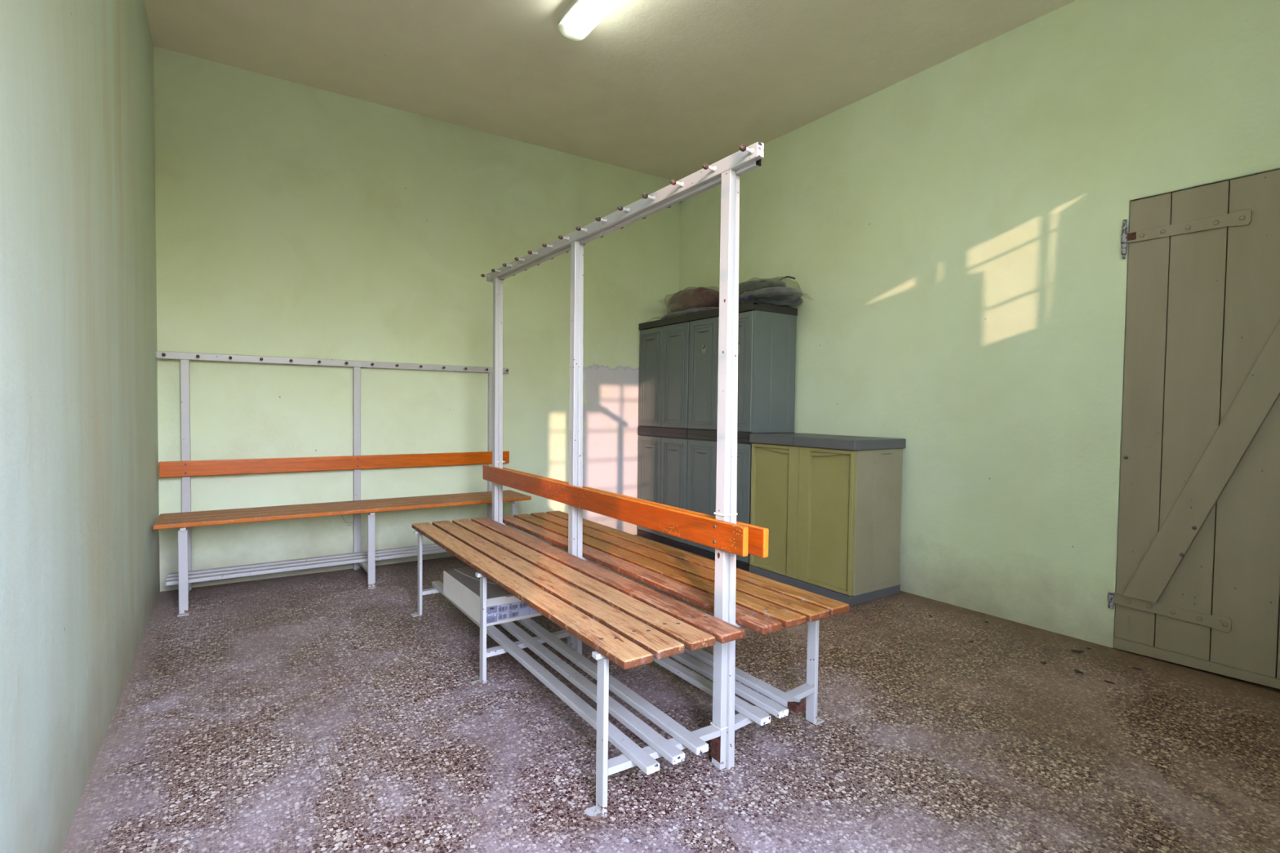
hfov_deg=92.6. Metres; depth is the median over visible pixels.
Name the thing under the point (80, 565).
wall
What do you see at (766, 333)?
tall cabinet
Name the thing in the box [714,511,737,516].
cable tie
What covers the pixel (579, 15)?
ceiling lamp
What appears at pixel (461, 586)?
carton
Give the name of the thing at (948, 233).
wall
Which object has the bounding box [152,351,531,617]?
bench
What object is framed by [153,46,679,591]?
wall
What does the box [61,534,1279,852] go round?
floor
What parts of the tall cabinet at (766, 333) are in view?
door moulding, cabinet door, door moulding, cabinet door, door moulding, door moulding, cabinet door, cabinet door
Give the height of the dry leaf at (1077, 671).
0.004 m
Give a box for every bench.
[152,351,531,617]
[410,141,764,822]
[491,158,848,769]
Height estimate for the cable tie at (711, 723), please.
0.011 m
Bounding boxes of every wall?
[0,0,159,852]
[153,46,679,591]
[679,0,1279,648]
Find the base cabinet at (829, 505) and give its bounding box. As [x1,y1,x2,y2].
[749,432,906,606]
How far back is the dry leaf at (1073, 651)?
2.66 m
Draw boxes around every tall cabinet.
[637,313,691,551]
[686,301,797,571]
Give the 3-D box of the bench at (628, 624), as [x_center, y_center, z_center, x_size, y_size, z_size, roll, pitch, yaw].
[-0.432,0.087,2.375,0.438,1.749,2.035,0,2,-34]
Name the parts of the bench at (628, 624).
foot plate, leg, foot plate, leg, post, post, foot plate, leg, backrest, hook rail, post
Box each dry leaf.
[1071,649,1084,653]
[1073,669,1084,674]
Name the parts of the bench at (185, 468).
leg, foot plate, post, hook rail, backrest, post, leg, foot plate, post, leg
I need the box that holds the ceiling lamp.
[557,0,613,38]
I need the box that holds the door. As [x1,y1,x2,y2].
[1107,168,1279,688]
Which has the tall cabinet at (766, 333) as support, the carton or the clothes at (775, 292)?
the clothes at (775, 292)
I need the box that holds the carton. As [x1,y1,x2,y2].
[443,567,542,626]
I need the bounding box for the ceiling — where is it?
[143,0,1075,181]
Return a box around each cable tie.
[710,721,727,730]
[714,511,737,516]
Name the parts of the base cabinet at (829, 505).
cabinet door, cabinet door, lid, panel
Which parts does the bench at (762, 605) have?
post, post, hook rail, backrest, post, leg, foot plate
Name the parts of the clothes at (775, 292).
cord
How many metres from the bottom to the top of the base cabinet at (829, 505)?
0.884 m
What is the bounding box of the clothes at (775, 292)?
[738,275,803,306]
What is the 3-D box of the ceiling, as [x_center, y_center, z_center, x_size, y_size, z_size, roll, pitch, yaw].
[0.225,-2.026,2.422,4.300,0.120,5.100,0,2,-34]
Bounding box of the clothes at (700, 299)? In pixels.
[661,287,719,319]
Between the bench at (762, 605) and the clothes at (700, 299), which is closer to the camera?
the bench at (762, 605)
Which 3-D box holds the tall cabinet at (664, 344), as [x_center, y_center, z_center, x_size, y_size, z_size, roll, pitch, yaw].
[0.323,0.035,4.811,0.400,1.722,0.642,0,2,-34]
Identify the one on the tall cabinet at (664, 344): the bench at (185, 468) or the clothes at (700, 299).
the clothes at (700, 299)
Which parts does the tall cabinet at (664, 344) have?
door moulding, door moulding, cabinet door, cabinet door, door moulding, cabinet door, door moulding, cabinet door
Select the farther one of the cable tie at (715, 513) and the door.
the door

